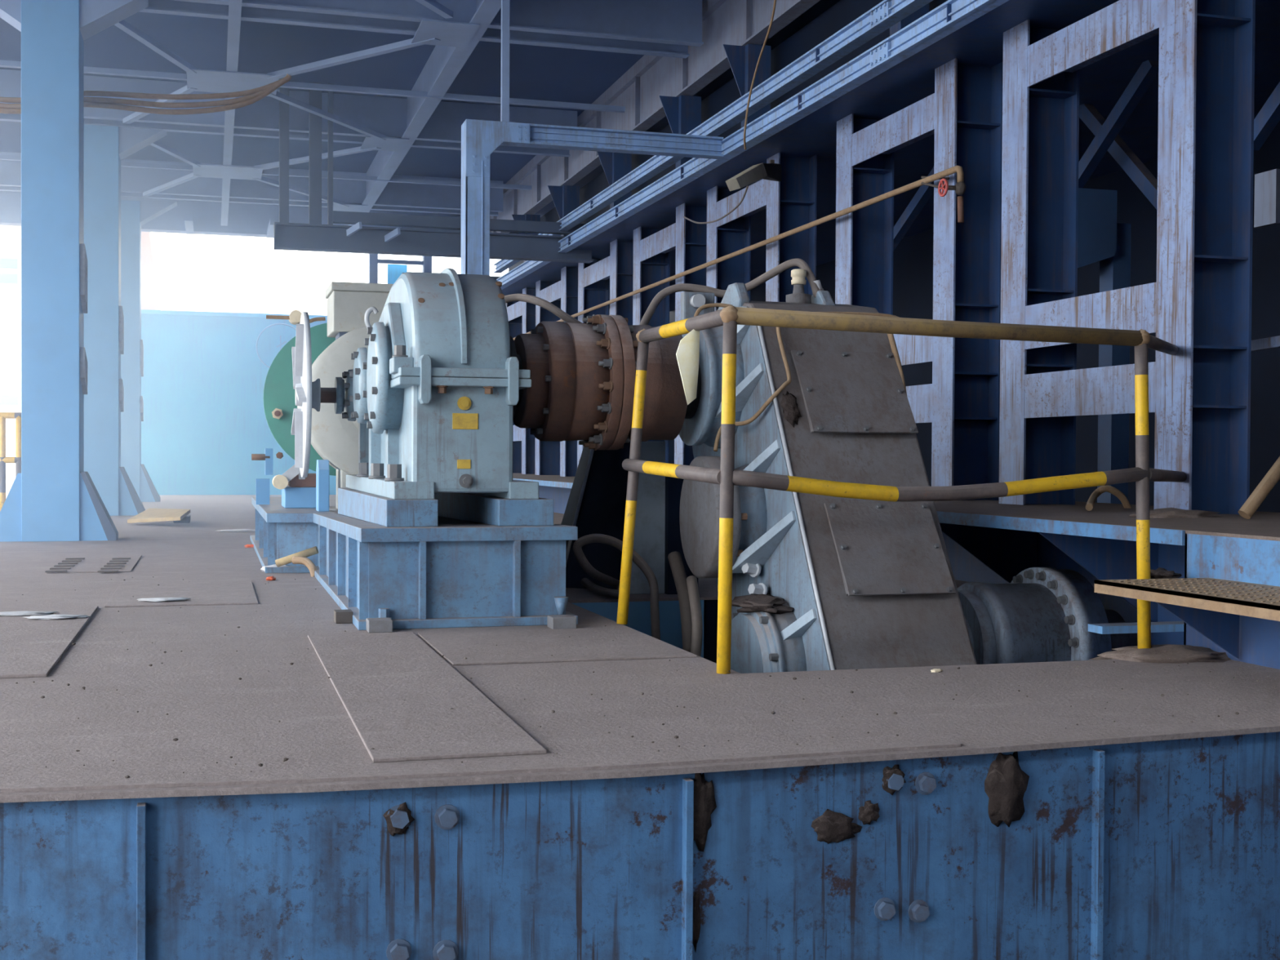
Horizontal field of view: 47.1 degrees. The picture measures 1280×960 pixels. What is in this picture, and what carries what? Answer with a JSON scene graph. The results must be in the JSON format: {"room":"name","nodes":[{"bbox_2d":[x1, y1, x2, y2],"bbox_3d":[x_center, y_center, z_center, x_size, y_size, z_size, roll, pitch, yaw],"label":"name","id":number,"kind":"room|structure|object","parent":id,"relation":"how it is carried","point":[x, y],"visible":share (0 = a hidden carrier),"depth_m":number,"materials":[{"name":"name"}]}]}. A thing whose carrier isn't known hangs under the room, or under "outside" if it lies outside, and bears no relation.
{"room":"dredger machinery deck","nodes":[
{"label":"dredger machinery deck","id":0,"kind":"room"},
{"bbox_2d":[0,74,291,115],"bbox_3d":[-5.197,-3.223,11.881,4.654,0.520,0.127,0,1,-17],"label":"cable bundle","id":1,"kind":"object","parent":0,"point":[252,95],"visible":0.9,"depth_m":12.23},
{"bbox_2d":[141,309,336,494],"bbox_3d":[-5.562,-1.296,25.491,6.250,3.100,0.265,0,1,-16],"label":"wall","id":2,"kind":"structure","parent":0,"point":[203,380],"depth_m":24.93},
{"bbox_2d":[368,253,431,284],"bbox_3d":[-4.176,-3.167,25.510,1.065,1.657,0.420,0,1,-16],"label":"steel frame","id":3,"kind":"structure","parent":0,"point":[394,271],"depth_m":25.41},
{"bbox_2d":[0,0,840,217],"bbox_3d":[-2.024,-4.393,11.991,15.200,0.250,26.100,0,1,-16],"label":"ceiling","id":4,"kind":"structure","parent":0,"point":[539,73],"depth_m":15.42,"materials":[{"name":"metal"}]},
{"bbox_2d":[0,191,461,237],"bbox_3d":[-7.560,-4.226,23.508,10.600,0.500,0.300,0,1,-16],"label":"beam","id":5,"kind":"structure","parent":4,"relation":"attached to","point":[247,220],"depth_m":23.58,"materials":[{"name":"metal"}]},
{"bbox_2d":[0,151,503,216],"bbox_3d":[-6.939,-4.202,20.512,10.120,0.450,0.500,0,1,-16],"label":"cross beam","id":6,"kind":"structure","parent":4,"relation":"attached to","point":[395,197],"depth_m":20.91,"materials":[{"name":"metal"}]},
{"bbox_2d":[333,0,501,226],"bbox_3d":[-2.592,-4.084,15.841,0.560,0.493,16.000,0,1,-16],"label":"ceiling beam","id":7,"kind":"structure","parent":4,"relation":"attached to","point":[459,40],"depth_m":14.75,"materials":[{"name":"metal"}]},
{"bbox_2d":[273,81,593,262],"bbox_3d":[-2.265,-3.428,16.468,3.560,1.820,0.200,0,1,-16],"label":"frame","id":8,"kind":"structure","parent":4,"relation":"hanging from","point":[313,236],"depth_m":16.24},
{"bbox_2d":[489,0,820,233],"bbox_3d":[0.154,-3.963,14.741,0.140,0.669,20.350,0,1,-16],"label":"girder","id":9,"kind":"object","parent":4,"relation":"attached to","point":[727,22],"visible":0.58,"depth_m":14.66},
{"bbox_2d":[0,731,1279,959],"bbox_3d":[-3.624,1.132,2.251,12.300,0.986,0.191,0,1,-16],"label":"wall","id":10,"kind":"structure","parent":0,"point":[1160,850],"depth_m":3.25,"materials":[{"name":"metal"}]},
{"bbox_2d":[382,802,414,835],"bbox_3d":[-0.509,0.716,3.099,0.066,0.076,0.038,0,1,-16],"label":"dirt","id":11,"kind":"object","parent":10,"relation":"attached to","point":[393,831],"visible":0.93,"depth_m":3.09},
{"bbox_2d":[693,892,700,951],"bbox_3d":[0.119,0.980,3.265,0.033,0.146,0.034,0,1,-16],"label":"dirt","id":12,"kind":"object","parent":10,"relation":"attached to","point":[696,912],"visible":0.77,"depth_m":3.26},
{"bbox_2d":[693,773,716,851],"bbox_3d":[0.134,0.727,3.268,0.075,0.198,0.033,0,1,-6],"label":"dirt","id":13,"kind":"object","parent":10,"relation":"attached to","point":[704,802],"visible":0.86,"depth_m":3.26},
{"bbox_2d":[811,808,862,844],"bbox_3d":[0.447,0.796,3.373,0.137,0.086,0.033,0,1,-16],"label":"dirt","id":14,"kind":"object","parent":10,"relation":"attached to","point":[831,826],"visible":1,"depth_m":3.36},
{"bbox_2d":[857,800,879,824],"bbox_3d":[0.525,0.769,3.398,0.060,0.057,0.035,0,1,-16],"label":"dirt","id":15,"kind":"object","parent":10,"relation":"attached to","point":[868,813],"visible":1,"depth_m":3.39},
{"bbox_2d":[881,764,906,795],"bbox_3d":[0.590,0.696,3.419,0.069,0.073,0.031,0,1,-16],"label":"dirt","id":16,"kind":"object","parent":10,"relation":"attached to","point":[888,771],"visible":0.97,"depth_m":3.41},
{"bbox_2d":[984,751,1029,826],"bbox_3d":[0.870,0.732,3.515,0.120,0.200,0.065,0,1,-16],"label":"dirt","id":17,"kind":"object","parent":10,"relation":"attached to","point":[1006,784],"visible":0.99,"depth_m":3.50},
{"bbox_2d":[0,480,1279,802],"bbox_3d":[-6.013,0.334,20.678,18.000,0.014,36.948,0,1,-16],"label":"floor","id":18,"kind":"structure","parent":0,"point":[214,715],"depth_m":4.13,"materials":[{"name":"concrete"}]},
{"bbox_2d":[0,412,21,511],"bbox_3d":[-7.316,-0.095,13.495,3.297,1.091,0.059,0,1,-16],"label":"rail","id":19,"kind":"object","parent":18,"relation":"on","point":[3,415],"visible":0.62,"depth_m":13.86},
{"bbox_2d":[0,605,97,678],"bbox_3d":[-3.406,0.577,5.113,2.715,0.010,2.100,0,1,-16],"label":"floor plate","id":20,"kind":"object","parent":18,"relation":"on","point":[29,647],"visible":1,"depth_m":5.33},
{"bbox_2d":[0,0,148,542],"bbox_3d":[-4.622,-1.685,11.605,1.400,4.320,0.420,0,1,-16],"label":"steel column","id":21,"kind":"structure","parent":18,"relation":"on","point":[52,498],"depth_m":11.41,"materials":[{"name":"metal"}]},
{"bbox_2d":[138,0,703,58],"bbox_3d":[-4.371,-4.051,11.679,10.120,0.450,0.500,0,1,-16],"label":"cross beam","id":22,"kind":"structure","parent":21,"relation":"on","point":[658,28],"depth_m":12.54,"materials":[{"name":"metal"}]},
{"bbox_2d":[186,0,279,226],"bbox_3d":[-4.412,-4.019,15.834,0.840,0.343,15.000,0,1,-16],"label":"joist","id":23,"kind":"object","parent":22,"relation":"attached to","point":[230,80],"visible":0.91,"depth_m":14.23,"materials":[{"name":"metal"}]},
{"bbox_2d":[114,19,196,73],"bbox_3d":[-4.281,-3.817,12.803,0.070,0.050,1.939,0,1,6],"label":"brace","id":24,"kind":"object","parent":23,"relation":"attached to","point":[125,26],"visible":0.64,"depth_m":12.90,"materials":[{"name":"metal"}]},
{"bbox_2d":[123,84,197,124],"bbox_3d":[-4.951,-3.857,15.107,0.070,0.050,1.939,0,1,-38],"label":"brace","id":25,"kind":"object","parent":23,"relation":"attached to","point":[135,116],"visible":0.57,"depth_m":15.15,"materials":[{"name":"metal"}]},
{"bbox_2d":[142,172,200,196],"bbox_3d":[-6.249,-3.933,19.572,0.070,0.050,1.939,0,1,-38],"label":"brace","id":26,"kind":"object","parent":23,"relation":"attached to","point":[190,176],"visible":0.86,"depth_m":19.51,"materials":[{"name":"metal"}]},
{"bbox_2d":[150,141,200,167],"bbox_3d":[-5.579,-3.894,17.267,0.070,0.050,1.939,0,1,6],"label":"brace","id":27,"kind":"object","parent":23,"relation":"attached to","point":[157,144],"visible":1,"depth_m":17.50,"materials":[{"name":"metal"}]},
{"bbox_2d":[0,155,531,190],"bbox_3d":[-6.308,-3.924,18.305,10.100,0.050,0.060,0,1,-16],"label":"strut","id":28,"kind":"object","parent":23,"relation":"attached to","point":[12,157],"visible":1,"depth_m":18.99,"materials":[{"name":"metal"}]},
{"bbox_2d":[253,176,349,207],"bbox_3d":[-4.593,-3.932,20.053,0.070,0.050,2.238,1,1,20],"label":"brace","id":29,"kind":"object","parent":23,"relation":"attached to","point":[267,180],"visible":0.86,"depth_m":19.89,"materials":[{"name":"metal"}]},
{"bbox_2d":[0,59,625,112],"bbox_3d":[-5.010,-3.848,13.841,10.100,0.050,0.060,0,1,-16],"label":"ceiling beam","id":30,"kind":"structure","parent":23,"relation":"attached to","point":[7,64],"depth_m":14.51,"materials":[{"name":"metal"}]},
{"bbox_2d":[253,146,380,170],"bbox_3d":[-3.923,-3.892,17.749,2.238,0.050,0.070,1,1,37],"label":"brace","id":31,"kind":"object","parent":23,"relation":"attached to","point":[353,150],"visible":0.57,"depth_m":17.76,"materials":[{"name":"metal"}]},
{"bbox_2d":[268,91,386,140],"bbox_3d":[-3.295,-3.855,15.589,0.070,0.050,2.238,1,1,20],"label":"brace","id":32,"kind":"object","parent":23,"relation":"attached to","point":[280,96],"visible":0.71,"depth_m":15.51,"materials":[{"name":"metal"}]},
{"bbox_2d":[266,38,440,79],"bbox_3d":[-2.625,-3.816,13.285,2.238,0.050,0.070,1,1,37],"label":"brace","id":33,"kind":"object","parent":23,"relation":"attached to","point":[405,44],"visible":0.86,"depth_m":13.25,"materials":[{"name":"metal"}]},
{"bbox_2d":[415,0,453,18],"bbox_3d":[-1.941,-3.776,10.932,0.070,0.050,2.238,1,1,20],"label":"brace","id":34,"kind":"object","parent":23,"relation":"attached to","point":[433,5],"visible":1,"depth_m":11.75,"materials":[{"name":"metal"}]},
{"bbox_2d":[44,555,142,573],"bbox_3d":[-3.348,0.515,9.063,0.460,0.013,1.453,0,1,-16],"label":"plate","id":35,"kind":"object","parent":18,"relation":"on","point":[71,564],"visible":1,"depth_m":8.98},
{"bbox_2d":[84,124,167,515],"bbox_3d":[-6.018,-1.768,16.405,1.400,4.320,0.420,0,1,-16],"label":"steel column","id":36,"kind":"structure","parent":18,"relation":"on","point":[104,146],"depth_m":16.22,"materials":[{"name":"metal"}]},
{"bbox_2d":[0,69,577,156],"bbox_3d":[-5.655,-4.126,16.096,10.120,0.450,0.500,0,1,-16],"label":"cross beam","id":37,"kind":"structure","parent":36,"relation":"on","point":[386,116],"depth_m":16.55,"materials":[{"name":"metal"}]},
{"bbox_2d":[120,200,177,502],"bbox_3d":[-7.400,-1.849,21.158,1.400,4.320,0.420,0,1,-16],"label":"steel column","id":38,"kind":"structure","parent":18,"relation":"on","point":[134,214],"depth_m":20.99,"materials":[{"name":"metal"}]},
{"bbox_2d":[127,508,191,523],"bbox_3d":[-4.675,0.353,14.299,0.586,0.159,1.284,0,1,-16],"label":"board","id":39,"kind":"object","parent":18,"relation":"on","point":[177,516],"visible":1,"depth_m":14.11,"materials":[{"name":"brown wood"}]},
{"bbox_2d":[104,581,257,607],"bbox_3d":[-2.225,0.553,7.185,0.660,0.007,1.180,0,1,-16],"label":"floor plate","id":40,"kind":"object","parent":18,"relation":"on","point":[231,593],"visible":1,"depth_m":7.09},
{"bbox_2d":[365,617,392,632],"bbox_3d":[-1.010,0.563,5.697,0.092,0.047,0.100,0,1,-16],"label":"block","id":41,"kind":"object","parent":18,"relation":"on","point":[372,624],"visible":0.95,"depth_m":5.65,"materials":[{"name":"concrete"}]},
{"bbox_2d":[249,496,577,630],"bbox_3d":[-1.690,0.335,8.881,1.135,0.397,6.414,0,1,-16],"label":"base","id":42,"kind":"object","parent":18,"relation":"on","point":[454,573],"visible":0.81,"depth_m":5.91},
{"bbox_2d":[251,310,325,508],"bbox_3d":[-2.296,-0.452,9.655,0.406,1.249,0.906,0,1,-22],"label":"stand","id":43,"kind":"object","parent":42,"relation":"on","point":[297,491],"visible":0.74,"depth_m":9.32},
{"bbox_2d":[275,546,318,567],"bbox_3d":[-1.967,0.439,8.424,0.245,0.122,0.043,0,1,-1],"label":"wooden stick","id":44,"kind":"object","parent":42,"relation":"on","point":[312,551],"visible":0.84,"depth_m":8.40,"materials":[{"name":"brown wood"}]},
{"bbox_2d":[315,459,329,511],"bbox_3d":[-1.915,0.032,8.870,0.065,0.309,0.200,0,1,-16],"label":"plate","id":45,"kind":"object","parent":42,"relation":"on","point":[322,471],"visible":1,"depth_m":8.78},
{"bbox_2d":[262,281,393,508],"bbox_3d":[-1.761,-0.506,9.270,1.148,1.367,1.420,0,1,-16],"label":"motor","id":46,"kind":"object","parent":42,"relation":"on","point":[334,438],"visible":0.28,"depth_m":8.80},
{"bbox_2d":[320,267,553,526],"bbox_3d":[-1.142,-0.367,7.106,0.947,1.152,2.405,0,1,-16],"label":"gearbox","id":47,"kind":"object","parent":42,"relation":"on","point":[433,393],"visible":1,"depth_m":6.09,"materials":[{"name":"paint"}]},
{"bbox_2d":[291,311,320,477],"bbox_3d":[-1.714,-0.438,7.566,0.126,0.850,0.850,0,1,-16],"label":"disc brake","id":48,"kind":"object","parent":47,"relation":"attached to","point":[308,393],"visible":1,"depth_m":7.44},
{"bbox_2d":[509,314,701,450],"bbox_3d":[-0.191,-0.445,6.707,0.903,0.622,0.620,0,1,-16],"label":"coupling","id":49,"kind":"object","parent":47,"relation":"attached to","point":[583,375],"visible":0.92,"depth_m":6.48,"materials":[{"name":"brown metal"}]},
{"bbox_2d":[307,631,546,762],"bbox_3d":[-0.729,0.603,4.433,0.393,0.009,2.340,0,1,-16],"label":"floor plate","id":50,"kind":"object","parent":18,"relation":"on","point":[379,671],"visible":1,"depth_m":3.99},
{"bbox_2d":[0,737,961,792],"bbox_3d":[-0.651,0.625,3.128,2.905,0.007,0.134,0,1,-14],"label":"strip","id":51,"kind":"object","parent":18,"relation":"on","point":[646,762],"visible":1,"depth_m":3.15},
{"bbox_2d":[417,626,697,665],"bbox_3d":[-0.326,0.593,5.300,0.835,0.007,0.860,0,1,-16],"label":"floor plate","id":52,"kind":"object","parent":18,"relation":"on","point":[527,646],"visible":1,"depth_m":5.22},
{"bbox_2d":[546,614,576,629],"bbox_3d":[-0.311,0.564,5.844,0.097,0.047,0.100,0,1,-16],"label":"block","id":53,"kind":"object","parent":18,"relation":"on","point":[553,621],"visible":0.96,"depth_m":5.80,"materials":[{"name":"concrete"}]},
{"bbox_2d":[460,0,723,275],"bbox_3d":[-0.350,-1.871,11.221,2.010,4.750,0.236,0,1,-16],"label":"frame","id":54,"kind":"object","parent":18,"relation":"on","point":[480,139],"visible":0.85,"depth_m":10.95,"materials":[{"name":"metal"}]},
{"bbox_2d":[493,0,933,273],"bbox_3d":[0.486,-2.831,12.123,0.102,0.120,17.900,0,1,-16],"label":"beam","id":55,"kind":"structure","parent":54,"relation":"attached to","point":[887,13],"depth_m":10.47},
{"bbox_2d":[579,171,609,205],"bbox_3d":[-0.554,-3.595,18.072,0.020,0.218,1.452,0,1,-16],"label":"plate","id":56,"kind":"object","parent":55,"relation":"on","point":[600,183],"depth_m":18.08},
{"bbox_2d":[701,77,741,123],"bbox_3d":[0.753,-3.518,13.576,0.020,0.218,1.093,0,1,-16],"label":"plate","id":57,"kind":"object","parent":55,"relation":"on","point":[729,92],"depth_m":13.60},
{"bbox_2d":[770,0,883,76],"bbox_3d":[1.409,-3.479,11.318,0.020,0.218,2.150,0,1,-16],"label":"plate","id":58,"kind":"object","parent":55,"relation":"on","point":[830,21],"depth_m":11.38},
{"bbox_2d":[496,0,1008,289],"bbox_3d":[0.485,-2.591,12.127,0.102,0.130,17.900,0,1,-16],"label":"beam","id":59,"kind":"structure","parent":54,"relation":"attached to","point":[951,15],"depth_m":9.90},
{"bbox_2d":[743,0,776,150],"bbox_3d":[0.850,-2.993,10.489,0.052,1.119,0.765,0,1,-13],"label":"cable","id":60,"kind":"object","parent":59,"relation":"hanging from","point":[775,1],"visible":1,"depth_m":10.54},
{"bbox_2d":[770,27,889,109],"bbox_3d":[1.424,-3.121,11.267,0.020,0.060,2.250,0,1,-16],"label":"plate","id":61,"kind":"object","parent":59,"relation":"on","point":[885,34],"depth_m":11.11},
{"bbox_2d":[573,533,660,639],"bbox_3d":[-0.280,0.491,7.457,0.380,0.495,1.543,0,1,-16],"label":"hose","id":62,"kind":"object","parent":18,"relation":"on","point":[580,542],"visible":0.74,"depth_m":6.88,"materials":[{"name":"rubber"}]},
{"bbox_2d":[560,440,697,594],"bbox_3d":[-0.120,0.480,7.655,0.608,1.362,0.850,0,1,-16],"label":"pedestal","id":63,"kind":"object","parent":18,"relation":"on","point":[597,501],"visible":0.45,"depth_m":7.52,"materials":[{"name":"paint"}]},
{"bbox_2d":[679,268,977,673],"bbox_3d":[0.760,0.189,6.417,0.944,2.341,2.205,0,1,-16],"label":"machine housing","id":64,"kind":"object","parent":63,"relation":"on","point":[868,584],"visible":0.64,"depth_m":6.20,"materials":[{"name":"paint"}]},
{"bbox_2d":[504,257,819,324],"bbox_3d":[0.109,-0.849,7.186,1.649,0.424,0.253,1,1,13],"label":"hose","id":65,"kind":"object","parent":64,"relation":"attached to","point":[800,263],"visible":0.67,"depth_m":7.19,"materials":[{"name":"rubber"}]},
{"bbox_2d":[667,551,692,652],"bbox_3d":[0.189,0.548,6.584,0.057,0.446,0.287,0,1,-16],"label":"pipe","id":66,"kind":"object","parent":64,"relation":"attached to","point":[675,560],"visible":0.7,"depth_m":6.53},
{"bbox_2d":[731,593,793,614],"bbox_3d":[0.521,0.522,6.148,0.253,0.091,0.422,0,1,-16],"label":"heap","id":67,"kind":"object","parent":64,"relation":"on","point":[768,602],"visible":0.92,"depth_m":6.06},
{"bbox_2d":[780,391,801,427],"bbox_3d":[0.640,-0.300,6.230,0.088,0.160,0.093,1,1,23],"label":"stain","id":68,"kind":"object","parent":64,"relation":"on","point":[788,404],"visible":1,"depth_m":6.22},
{"bbox_2d":[956,567,1130,664],"bbox_3d":[1.648,0.734,6.507,1.000,0.690,0.690,0,1,-16],"label":"pipe","id":69,"kind":"object","parent":64,"relation":"attached to","point":[1044,614],"visible":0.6,"depth_m":6.28,"materials":[{"name":"metal"}]},
{"bbox_2d":[15,576,1276,777],"bbox_3d":[-1.154,0.577,5.759,5.394,0.008,5.296,0,1,-16],"label":"grit","id":70,"kind":"object","parent":18,"relation":"on","point":[238,627],"visible":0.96,"depth_m":3.96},
{"bbox_2d":[616,304,1186,674],"bbox_3d":[1.359,-0.006,5.699,2.744,1.213,1.503,0,1,-16],"label":"guard rail","id":71,"kind":"object","parent":18,"relation":"on","point":[731,316],"visible":1,"depth_m":4.92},
{"bbox_2d":[675,328,699,404],"bbox_3d":[0.162,-0.398,5.065,0.085,0.280,0.019,0,1,-16],"label":"rag","id":72,"kind":"object","parent":71,"relation":"hanging from","point":[687,353],"visible":0.95,"depth_m":5.07,"materials":[{"name":"fabric"}]},
{"bbox_2d":[1077,187,1131,503],"bbox_3d":[2.791,-0.506,9.708,0.600,2.702,0.700,0,1,-16],"label":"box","id":73,"kind":"object","parent":18,"relation":"on","point":[1100,238],"visible":0.3,"depth_m":9.47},
{"bbox_2d":[1089,644,1231,662],"bbox_3d":[1.853,0.613,5.086,0.584,0.079,0.321,0,1,-16],"label":"heap","id":74,"kind":"object","parent":18,"relation":"on","point":[1163,653],"visible":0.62,"depth_m":5.00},
{"bbox_2d":[1093,577,1279,658],"bbox_3d":[2.152,0.493,3.743,0.455,0.262,2.770,0,1,-16],"label":"platform","id":75,"kind":"structure","parent":18,"relation":"on","point":[1213,607],"depth_m":4.78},
{"bbox_2d":[608,120,1279,512],"bbox_3d":[2.458,-1.459,17.875,0.300,5.750,47.000,0,1,-16],"label":"wall","id":76,"kind":"structure","parent":0,"point":[913,257],"depth_m":11.94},
{"bbox_2d":[502,0,1279,311],"bbox_3d":[1.783,-2.604,13.754,3.300,0.020,20.500,0,1,-16],"label":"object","id":77,"kind":"structure","parent":76,"relation":"attached to","point":[980,42],"depth_m":10.22,"materials":[{"name":"metal"}]},
{"bbox_2d":[547,185,579,235],"bbox_3d":[-0.974,-3.197,18.493,0.390,0.990,0.160,0,1,-16],"label":"bracket","id":78,"kind":"object","parent":77,"relation":"on","point":[566,198],"visible":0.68,"depth_m":18.45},
{"bbox_2d":[597,151,631,208],"bbox_3d":[-0.304,-3.158,16.189,0.390,0.990,0.160,0,1,-16],"label":"bracket","id":79,"kind":"object","parent":77,"relation":"on","point":[615,166],"visible":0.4,"depth_m":16.15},
{"bbox_2d":[658,95,701,168],"bbox_3d":[0.366,-3.119,13.885,0.390,0.990,0.160,0,1,-16],"label":"bracket","id":80,"kind":"object","parent":77,"relation":"on","point":[683,113],"visible":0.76,"depth_m":13.84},
{"bbox_2d":[723,44,770,128],"bbox_3d":[0.868,-3.089,12.157,0.390,0.990,0.160,0,1,-16],"label":"bracket","id":81,"kind":"object","parent":77,"relation":"on","point":[743,60],"visible":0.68,"depth_m":12.11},
{"bbox_2d":[889,3,928,35],"bbox_3d":[1.650,-3.043,9.468,0.390,0.990,0.160,0,1,-16],"label":"post","id":82,"kind":"object","parent":77,"relation":"on","point":[924,10],"visible":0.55,"depth_m":9.43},
{"bbox_2d":[893,166,933,251],"bbox_3d":[2.177,-2.138,11.861,0.070,0.908,1.602,0,1,-16],"label":"diagonal brace","id":83,"kind":"object","parent":77,"relation":"attached to","point":[924,193],"visible":0.29,"depth_m":11.78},
{"bbox_2d":[1079,103,1157,210],"bbox_3d":[3.165,-1.967,9.359,0.070,1.150,1.283,0,1,-16],"label":"diagonal brace","id":84,"kind":"object","parent":77,"relation":"attached to","point":[1119,150],"visible":0.43,"depth_m":9.42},
{"bbox_2d":[1078,59,1159,187],"bbox_3d":[2.948,-2.197,9.210,0.070,0.692,0.932,0,1,-16],"label":"diagonal brace","id":85,"kind":"object","parent":77,"relation":"attached to","point":[1147,72],"visible":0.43,"depth_m":9.11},
{"bbox_2d":[1253,81,1279,150],"bbox_3d":[3.426,-2.145,7.565,0.070,0.737,0.891,0,1,-16],"label":"diagonal brace","id":86,"kind":"object","parent":77,"relation":"attached to","point":[1268,116],"visible":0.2,"depth_m":7.81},
{"bbox_2d":[1251,335,1279,351],"bbox_3d":[2.970,-0.647,6.980,0.030,0.061,0.301,0,1,-16],"label":"bar","id":87,"kind":"object","parent":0,"point":[1273,342],"visible":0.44,"depth_m":6.96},
{"bbox_2d":[1253,168,1279,227],"bbox_3d":[3.293,-1.477,7.715,0.030,0.280,0.165,0,1,-16],"label":"plate","id":88,"kind":"object","parent":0,"point":[1267,184],"visible":1,"depth_m":7.69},
{"bbox_3d":[-35.182,1.099,31.452,130.000,0.200,160.000,0,1,-16],"label":"ground","id":89,"kind":"structure","parent":0,"visible":0},
{"bbox_2d":[0,225,21,480],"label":"window","id":90,"kind":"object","parent":89,"relation":"on","point":[10,235],"visible":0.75,"depth_m":55.48,"materials":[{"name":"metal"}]},
{"bbox_2d":[141,231,160,310],"bbox_3d":[-22.621,-6.402,67.784,2.991,13.644,3.000,0,1,-16],"label":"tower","id":91,"kind":"object","parent":89,"relation":"on","point":[150,300],"visible":0.02,"depth_m":66.31,"materials":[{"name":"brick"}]},
{"bbox_2d":[572,600,703,657],"bbox_3d":[-0.029,1.077,7.082,0.700,0.986,0.020,0,1,-16],"label":"pit","id":92,"kind":"object","parent":89,"relation":"on","point":[639,612],"visible":0.21,"depth_m":7.09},
{"bbox_2d":[703,600,717,663],"bbox_3d":[1.076,1.095,6.326,2.440,0.986,2.850,0,1,-16],"label":"pit","id":93,"kind":"object","parent":89,"relation":"on","point":[710,606],"depth_m":7.20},
{"bbox_2d":[686,575,702,656],"bbox_3d":[0.225,0.577,6.051,0.057,0.356,0.208,0,1,-3],"label":"pipe","id":94,"kind":"object","parent":93,"relation":"attached to","point":[691,580],"visible":0.82,"depth_m":6.00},
{"bbox_2d":[538,485,1185,646],"bbox_3d":[-0.421,0.740,14.732,0.700,1.418,19.500,0,1,-16],"label":"machine recess","id":95,"kind":"object","parent":89,"relation":"on","point":[982,554],"visible":0.17,"depth_m":7.27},
{"bbox_2d":[1088,621,1183,634],"bbox_3d":[2.114,0.599,5.989,0.595,0.030,0.100,0,1,-16],"label":"beam","id":96,"kind":"structure","parent":95,"relation":"attached to","point":[1166,626],"depth_m":5.92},
{"bbox_2d":[1183,614,1279,669],"bbox_3d":[2.802,1.035,2.343,0.012,1.249,6.100,0,1,-16],"label":"plate","id":97,"kind":"object","parent":89,"relation":"on","point":[1259,637],"depth_m":4.91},
{"bbox_3d":[2.896,-1.164,-1.001,13.000,5.750,0.300,0,1,-16],"label":"wall","id":98,"kind":"structure","parent":0,"visible":0},
{"bbox_2d":[512,165,965,340],"bbox_3d":[-0.213,-1.783,15.602,0.216,0.348,14.864,0,1,-16],"label":"pipe","id":99,"kind":"object","parent":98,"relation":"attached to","point":[959,188],"visible":0.98,"depth_m":9.95,"materials":[{"name":"metal"}]},
{"bbox_2d":[725,160,782,191],"bbox_3d":[0.874,-2.272,11.015,0.095,0.435,1.343,1,1,20],"label":"floodlight","id":100,"kind":"object","parent":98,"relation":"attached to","point":[771,171],"visible":1,"depth_m":10.92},
{"bbox_2d":[512,478,1279,644],"bbox_3d":[0.533,0.335,11.826,0.972,0.529,25.600,0,1,-16],"label":"ledge","id":101,"kind":"object","parent":98,"relation":"attached to","point":[1254,561],"visible":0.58,"depth_m":5.21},
{"bbox_2d":[512,472,1279,541],"bbox_3d":[0.852,0.076,11.915,1.610,0.012,25.600,0,1,-16],"label":"ledge","id":102,"kind":"object","parent":101,"relation":"on","point":[1262,525],"depth_m":6.51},
{"bbox_2d":[505,287,535,474],"bbox_3d":[-1.695,-1.415,21.637,0.324,2.640,1.660,0,1,-16],"label":"steel frame","id":103,"kind":"object","parent":102,"relation":"on","point":[521,314],"visible":0.35,"depth_m":20.98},
{"bbox_2d":[534,266,577,476],"bbox_3d":[-1.031,-1.376,19.352,0.324,2.640,1.780,0,1,-16],"label":"steel frame","id":104,"kind":"object","parent":102,"relation":"on","point":[551,458],"visible":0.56,"depth_m":19.04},
{"bbox_2d":[577,239,633,467],"bbox_3d":[-0.357,-1.336,17.033,0.324,2.640,1.750,0,1,-16],"label":"steel frame","id":105,"kind":"object","parent":102,"relation":"on","point":[613,274],"visible":0.23,"depth_m":16.45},
{"bbox_2d":[632,203,706,465],"bbox_3d":[0.320,-1.296,14.705,0.324,2.640,1.740,0,1,-16],"label":"steel frame","id":106,"kind":"object","parent":102,"relation":"on","point":[652,248],"visible":0.34,"depth_m":14.37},
{"bbox_2d":[706,152,817,311],"bbox_3d":[0.990,-1.257,12.400,0.324,2.640,1.740,0,1,-16],"label":"steel frame","id":107,"kind":"object","parent":102,"relation":"on","point":[789,203],"visible":0.31,"depth_m":11.71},
{"bbox_2d":[835,57,1003,500],"bbox_3d":[1.786,-1.210,9.664,0.324,2.640,1.740,0,1,-16],"label":"steel frame","id":108,"kind":"object","parent":102,"relation":"on","point":[964,112],"visible":0.59,"depth_m":8.97,"materials":[{"name":"metal"}]},
{"bbox_2d":[1085,484,1132,511],"bbox_3d":[2.300,0.101,7.393,0.167,0.146,0.665,1,1,35],"label":"pipe","id":109,"kind":"object","parent":102,"relation":"on","point":[1097,492],"visible":0.94,"depth_m":7.57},
{"bbox_2d":[999,0,1255,514],"bbox_3d":[2.417,-1.173,7.494,0.324,2.640,1.680,0,1,-16],"label":"steel frame","id":110,"kind":"object","parent":102,"relation":"on","point":[1199,303],"visible":0.82,"depth_m":6.86,"materials":[{"name":"metal"}]},
{"bbox_2d":[1129,507,1220,518],"bbox_3d":[2.357,0.163,6.483,0.465,0.076,0.292,0,1,-16],"label":"heap","id":111,"kind":"object","parent":102,"relation":"on","point":[1165,513],"visible":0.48,"depth_m":6.42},
{"bbox_2d":[1237,456,1279,519],"bbox_3d":[2.683,0.025,6.301,0.262,0.287,0.059,0,1,-16],"label":"pipe","id":112,"kind":"object","parent":102,"relation":"on","point":[1272,477],"visible":1,"depth_m":6.27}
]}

